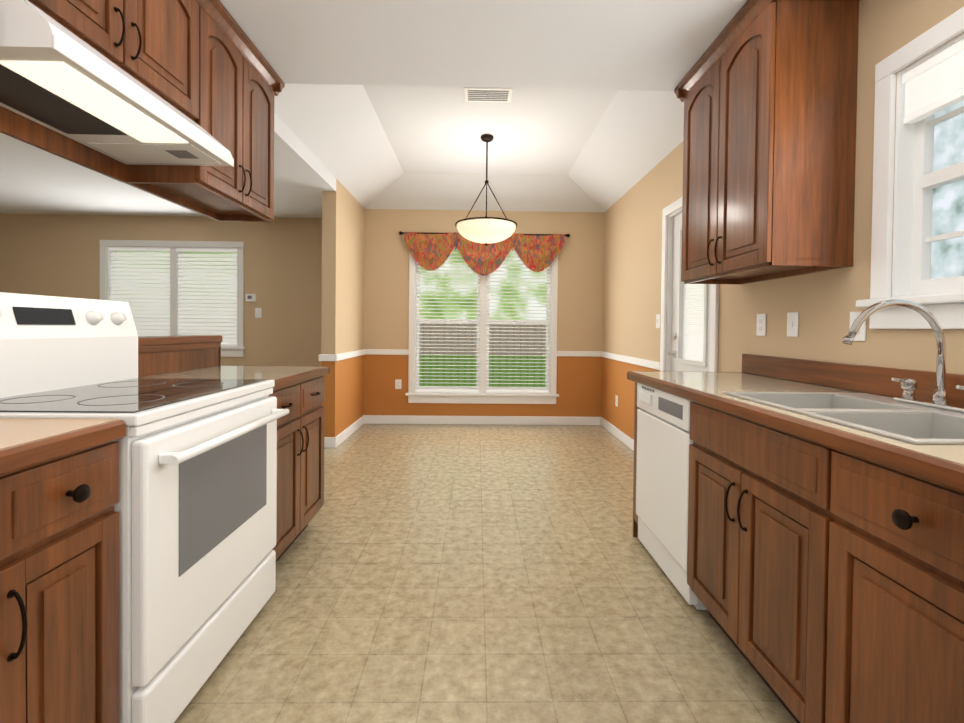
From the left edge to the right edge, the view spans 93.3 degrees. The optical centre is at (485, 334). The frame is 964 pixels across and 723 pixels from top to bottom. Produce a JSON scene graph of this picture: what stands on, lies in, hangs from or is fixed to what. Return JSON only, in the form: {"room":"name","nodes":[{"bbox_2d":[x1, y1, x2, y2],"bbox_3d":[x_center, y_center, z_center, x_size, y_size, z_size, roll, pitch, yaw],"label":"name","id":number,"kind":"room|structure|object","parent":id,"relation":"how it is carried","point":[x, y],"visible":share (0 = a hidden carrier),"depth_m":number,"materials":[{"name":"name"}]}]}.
{"room":"kitchen","nodes":[
{"label":"kitchen","id":0,"kind":"room"},
{"bbox_2d":[0,0,963,439],"bbox_3d":[-2.498,-0.396,1.200,8.240,3.000,8.610,1,1,-1],"label":"wall","id":1,"kind":"structure","parent":0,"point":[382,126],"depth_m":3.98,"materials":[{"name":"paint"}]},
{"bbox_2d":[28,0,203,123],"bbox_3d":[-1.318,-1.141,1.459,0.315,0.557,0.797,1,1,-1],"label":"upper cabinet","id":2,"kind":"object","parent":1,"relation":"attached to","point":[159,43],"depth_m":1.59,"materials":[{"name":"brown wood"}]},
{"bbox_2d":[100,240,245,356],"bbox_3d":[-3.673,-0.424,5.380,1.720,1.350,0.170,1,1,-1],"label":"window","id":3,"kind":"structure","parent":1,"relation":"in","point":[237,350],"depth_m":5.34,"materials":[{"name":"white wood"}]},
{"bbox_2d":[109,247,236,344],"bbox_3d":[-3.672,-0.447,5.373,1.488,1.135,0.044,1,1,-1],"label":"window blinds","id":4,"kind":"object","parent":3,"relation":"attached to","point":[188,308],"visible":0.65,"depth_m":5.37,"materials":[{"name":"white plastic"}]},
{"bbox_2d":[104,0,279,219],"bbox_3d":[-1.331,-1.044,2.174,0.315,0.772,0.746,1,1,-1],"label":"upper cabinet","id":5,"kind":"object","parent":1,"relation":"attached to","point":[206,66],"depth_m":2.14,"materials":[{"name":"brown wood"}]},
{"bbox_2d":[0,0,233,166],"bbox_3d":[-1.240,-0.771,1.466,0.436,0.176,0.793,1,1,-1],"label":"range hood","id":6,"kind":"object","parent":5,"relation":"attached to","point":[55,76],"visible":1,"depth_m":1.34,"materials":[{"name":"white metal"}]},
{"bbox_2d":[246,294,256,301],"bbox_3d":[-2.752,-0.434,5.346,0.120,0.090,0.028,1,1,-1],"label":"thermostat","id":7,"kind":"object","parent":1,"relation":"attached to","point":[251,297],"visible":0.94,"depth_m":5.33,"materials":[{"name":"white plastic"}]},
{"bbox_2d":[255,308,261,317],"bbox_3d":[-2.674,-0.258,5.359,0.075,0.115,0.011,1,1,-1],"label":"light switch","id":8,"kind":"object","parent":1,"relation":"attached to","point":[258,312],"visible":1,"depth_m":5.36,"materials":[{"name":"white plastic"}]},
{"bbox_2d":[324,437,332,446],"bbox_3d":[-1.574,1.011,4.842,0.014,0.100,1.084,1,1,-1],"label":"baseboard","id":9,"kind":"structure","parent":1,"relation":"attached to","point":[327,440],"depth_m":4.30,"materials":[{"name":"white wood"}]},
{"bbox_2d":[333,415,364,447],"bbox_3d":[-1.428,1.013,4.844,0.018,0.100,1.084,1,1,-1],"label":"baseboard","id":10,"kind":"structure","parent":1,"relation":"attached to","point":[346,433],"depth_m":4.71,"materials":[{"name":"white wood"}]},
{"bbox_2d":[333,349,366,360],"bbox_3d":[-1.415,0.210,4.839,0.028,0.065,1.112,1,1,-1],"label":"trim","id":11,"kind":"structure","parent":1,"relation":"attached to","point":[336,357],"depth_m":4.67,"materials":[{"name":"white wood"}]},
{"bbox_2d":[366,349,408,354],"bbox_3d":[-1.160,0.205,5.388,0.502,0.065,0.022,1,1,-1],"label":"trim","id":12,"kind":"structure","parent":1,"relation":"attached to","point":[369,351],"depth_m":5.38,"materials":[{"name":"white wood"}]},
{"bbox_2d":[395,379,401,388],"bbox_3d":[-1.033,0.589,5.403,0.075,0.115,0.007,1,1,-1],"label":"outlet","id":13,"kind":"object","parent":1,"relation":"attached to","point":[398,383],"visible":1,"depth_m":5.40,"materials":[{"name":"white plastic"}]},
{"bbox_2d":[405,251,558,403],"bbox_3d":[-0.026,-0.177,5.449,1.820,1.990,0.170,1,1,-1],"label":"window","id":14,"kind":"structure","parent":1,"relation":"in","point":[482,396],"depth_m":5.42,"materials":[{"name":"white wood"}]},
{"bbox_2d":[416,249,549,392],"bbox_3d":[-0.025,-0.202,5.441,1.588,1.772,0.044,1,1,-1],"label":"window blinds","id":15,"kind":"object","parent":14,"relation":"attached to","point":[421,390],"visible":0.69,"depth_m":5.44,"materials":[{"name":"white plastic"}]},
{"bbox_2d":[399,231,569,275],"bbox_3d":[-0.011,-0.942,5.328,2.004,0.510,0.108,1,1,-1],"label":"valance curtain","id":16,"kind":"object","parent":14,"relation":"attached to","point":[430,251],"visible":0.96,"depth_m":5.30,"materials":[{"name":"multicoloured fabric"}]},
{"bbox_2d":[365,415,599,424],"bbox_3d":[-0.027,1.019,5.424,2.840,0.100,0.014,1,1,-1],"label":"baseboard","id":17,"kind":"structure","parent":1,"relation":"attached to","point":[369,419],"depth_m":5.42,"materials":[{"name":"white wood"}]},
{"bbox_2d":[455,134,516,245],"bbox_3d":[0.011,-1.268,4.026,0.552,0.963,0.556,1,1,-1],"label":"pendant light","id":18,"kind":"object","parent":1,"relation":"hanging from","point":[485,229],"visible":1,"depth_m":3.88,"materials":[{"name":"white glass"}]},
{"bbox_2d":[464,87,511,101],"bbox_3d":[0.019,-1.733,3.291,0.340,0.012,0.190,1,1,-1],"label":"air vent","id":19,"kind":"object","parent":1,"relation":"in","point":[477,94],"visible":0.92,"depth_m":3.27,"materials":[{"name":"white metal"}]},
{"bbox_2d":[557,351,599,356],"bbox_3d":[1.100,0.228,5.429,0.498,0.065,0.022,1,1,-1],"label":"trim","id":20,"kind":"structure","parent":1,"relation":"attached to","point":[559,353],"depth_m":5.42,"materials":[{"name":"white wood"}]},
{"bbox_2d":[615,395,617,406],"bbox_3d":[1.402,0.707,4.862,0.007,0.115,0.075,1,1,-1],"label":"outlet","id":21,"kind":"object","parent":1,"relation":"attached to","point":[616,400],"visible":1,"depth_m":4.86,"materials":[{"name":"white plastic"}]},
{"bbox_2d":[600,417,633,450],"bbox_3d":[1.399,1.046,4.567,0.018,0.100,1.740,1,1,-1],"label":"baseboard","id":22,"kind":"structure","parent":1,"relation":"attached to","point":[624,438],"depth_m":4.76,"materials":[{"name":"white wood"}]},
{"bbox_2d":[600,351,659,369],"bbox_3d":[1.402,0.244,4.565,0.028,0.065,1.760,1,1,-1],"label":"trim","id":23,"kind":"structure","parent":1,"relation":"attached to","point":[613,356],"depth_m":4.33,"materials":[{"name":"white wood"}]},
{"bbox_2d":[656,314,659,327],"bbox_3d":[1.428,-0.112,3.770,0.011,0.115,0.075,1,1,-1],"label":"light switch","id":24,"kind":"object","parent":1,"relation":"attached to","point":[657,320],"visible":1,"depth_m":3.76,"materials":[{"name":"white plastic"}]},
{"bbox_2d":[667,213,710,371],"bbox_3d":[1.469,0.090,3.259,0.105,2.019,0.680,1,1,-1],"label":"exterior door","id":25,"kind":"structure","parent":1,"relation":"in","point":[691,358],"depth_m":3.38,"materials":[{"name":"white wood"}]},
{"bbox_2d":[660,196,718,371],"bbox_3d":[1.501,0.066,3.259,0.160,2.140,0.850,1,1,-1],"label":"door frame","id":26,"kind":"structure","parent":1,"relation":"attached to","point":[666,287],"depth_m":3.60,"materials":[{"name":"white wood"}]},
{"bbox_2d":[756,314,765,335],"bbox_3d":[1.454,-0.052,2.401,0.007,0.115,0.075,1,1,-1],"label":"electrical outlet","id":27,"kind":"object","parent":1,"relation":"attached to","point":[761,326],"visible":1,"depth_m":2.39,"materials":[{"name":"white plastic"}]},
{"bbox_2d":[674,0,858,284],"bbox_3d":[1.278,-0.842,2.191,0.380,1.122,0.874,1,1,-1],"label":"upper cabinet","id":28,"kind":"object","parent":1,"relation":"attached to","point":[765,91],"visible":1,"depth_m":1.82,"materials":[{"name":"brown wood"}]},
{"bbox_2d":[787,312,798,336],"bbox_3d":[1.456,-0.049,2.161,0.011,0.115,0.075,1,1,-1],"label":"light switch","id":29,"kind":"object","parent":1,"relation":"attached to","point":[792,323],"visible":1,"depth_m":2.16,"materials":[{"name":"white plastic"}]},
{"bbox_2d":[849,311,865,340],"bbox_3d":[1.464,-0.033,1.791,0.007,0.115,0.075,1,1,-1],"label":"electrical outlet","id":30,"kind":"object","parent":1,"relation":"attached to","point":[860,335],"visible":0.44,"depth_m":1.78,"materials":[{"name":"white plastic"}]},
{"bbox_2d":[856,7,963,328],"bbox_3d":[1.519,-0.509,1.195,0.170,0.990,1.100,1,1,-1],"label":"window","id":31,"kind":"structure","parent":1,"relation":"in","point":[913,180],"depth_m":1.63,"materials":[{"name":"white wood"}]},
{"bbox_2d":[902,38,963,123],"bbox_3d":[1.516,-0.833,1.190,0.044,0.174,0.868,1,1,-1],"label":"window blinds","id":32,"kind":"object","parent":31,"relation":"attached to","point":[934,84],"visible":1,"depth_m":1.51,"materials":[{"name":"white"}]},
{"bbox_2d":[174,423,796,722],"bbox_3d":[-2.514,1.154,1.223,8.240,0.100,8.610,1,1,-1],"label":"floor","id":33,"kind":"structure","parent":0,"point":[458,573],"depth_m":1.87,"materials":[{"name":"tile"}]},
{"bbox_2d":[0,454,43,722],"bbox_3d":[-1.194,0.690,0.517,0.623,0.875,0.728,1,1,-1],"label":"base cabinet","id":34,"kind":"object","parent":33,"relation":"on","point":[21,479],"depth_m":0.87,"materials":[{"name":"brown wood"}]},
{"bbox_2d":[40,426,125,722],"bbox_3d":[-1.202,0.684,0.939,0.623,0.875,0.362,1,1,-1],"label":"base cabinet","id":35,"kind":"object","parent":33,"relation":"on","point":[59,582],"depth_m":1.01,"materials":[{"name":"brown wood"}]},
{"bbox_2d":[0,418,119,461],"bbox_3d":[-1.189,0.236,0.210,0.610,0.038,1.806,1,1,-1],"label":"countertop","id":36,"kind":"structure","parent":35,"relation":"on","point":[19,437],"depth_m":0.98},
{"bbox_2d":[0,292,289,722],"bbox_3d":[-1.151,0.494,1.503,0.718,1.240,0.766,1,1,-1],"label":"range","id":37,"kind":"object","parent":33,"relation":"on","point":[196,506],"visible":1,"depth_m":1.38,"materials":[{"name":"white metal"}]},
{"bbox_2d":[138,335,222,376],"bbox_3d":[-1.610,0.572,0.935,0.206,1.090,3.460,1,1,-1],"label":"ledge","id":38,"kind":"object","parent":33,"relation":"on","point":[161,354],"visible":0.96,"depth_m":2.26,"materials":[{"name":"brown wood"}]},
{"bbox_2d":[138,365,329,561],"bbox_3d":[-1.211,0.644,2.272,0.654,0.916,0.767,1,1,-1],"label":"base cabinet","id":39,"kind":"object","parent":33,"relation":"on","point":[298,392],"visible":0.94,"depth_m":2.24,"materials":[{"name":"brown wood"}]},
{"bbox_2d":[627,354,963,722],"bbox_3d":[1.133,0.636,0.941,0.684,1.020,3.252,1,1,-1],"label":"base cabinet","id":40,"kind":"object","parent":33,"relation":"on","point":[825,570],"visible":1,"depth_m":1.14,"materials":[{"name":"brown wood"}]},
{"bbox_2d":[636,383,707,609],"bbox_3d":[1.123,0.686,2.146,0.645,0.860,0.596,1,1,-1],"label":"dishwasher","id":41,"kind":"object","parent":40,"relation":"in","point":[664,441],"visible":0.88,"depth_m":2.06,"materials":[{"name":"white metal"}]},
{"bbox_2d":[723,392,963,443],"bbox_3d":[1.148,0.314,1.321,0.528,0.190,0.740,1,1,-1],"label":"sink","id":42,"kind":"object","parent":40,"relation":"in","point":[890,417],"visible":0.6,"depth_m":1.30,"materials":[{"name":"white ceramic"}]},
{"bbox_2d":[842,299,963,412],"bbox_3d":[1.237,0.055,1.369,0.329,0.325,0.260,1,1,-1],"label":"faucet","id":43,"kind":"object","parent":42,"relation":"on","point":[939,400],"visible":1,"depth_m":1.36,"materials":[{"name":"silver metal"}]},
{"label":"outside","id":44,"kind":"structure","parent":0,"visible":0},
{"bbox_2d":[931,100,963,278],"bbox_3d":[4.493,-0.599,3.017,0.001,6.500,12.000,1,1,-1],"label":"window pane","id":45,"kind":"structure","parent":44,"point":[947,257],"depth_m":4.40,"materials":[{"name":"white"}]},
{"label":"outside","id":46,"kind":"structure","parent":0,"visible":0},
{"bbox_2d":[117,247,703,386],"bbox_3d":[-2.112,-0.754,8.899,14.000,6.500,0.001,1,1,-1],"label":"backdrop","id":47,"kind":"structure","parent":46,"point":[462,375],"depth_m":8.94,"materials":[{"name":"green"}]}
]}

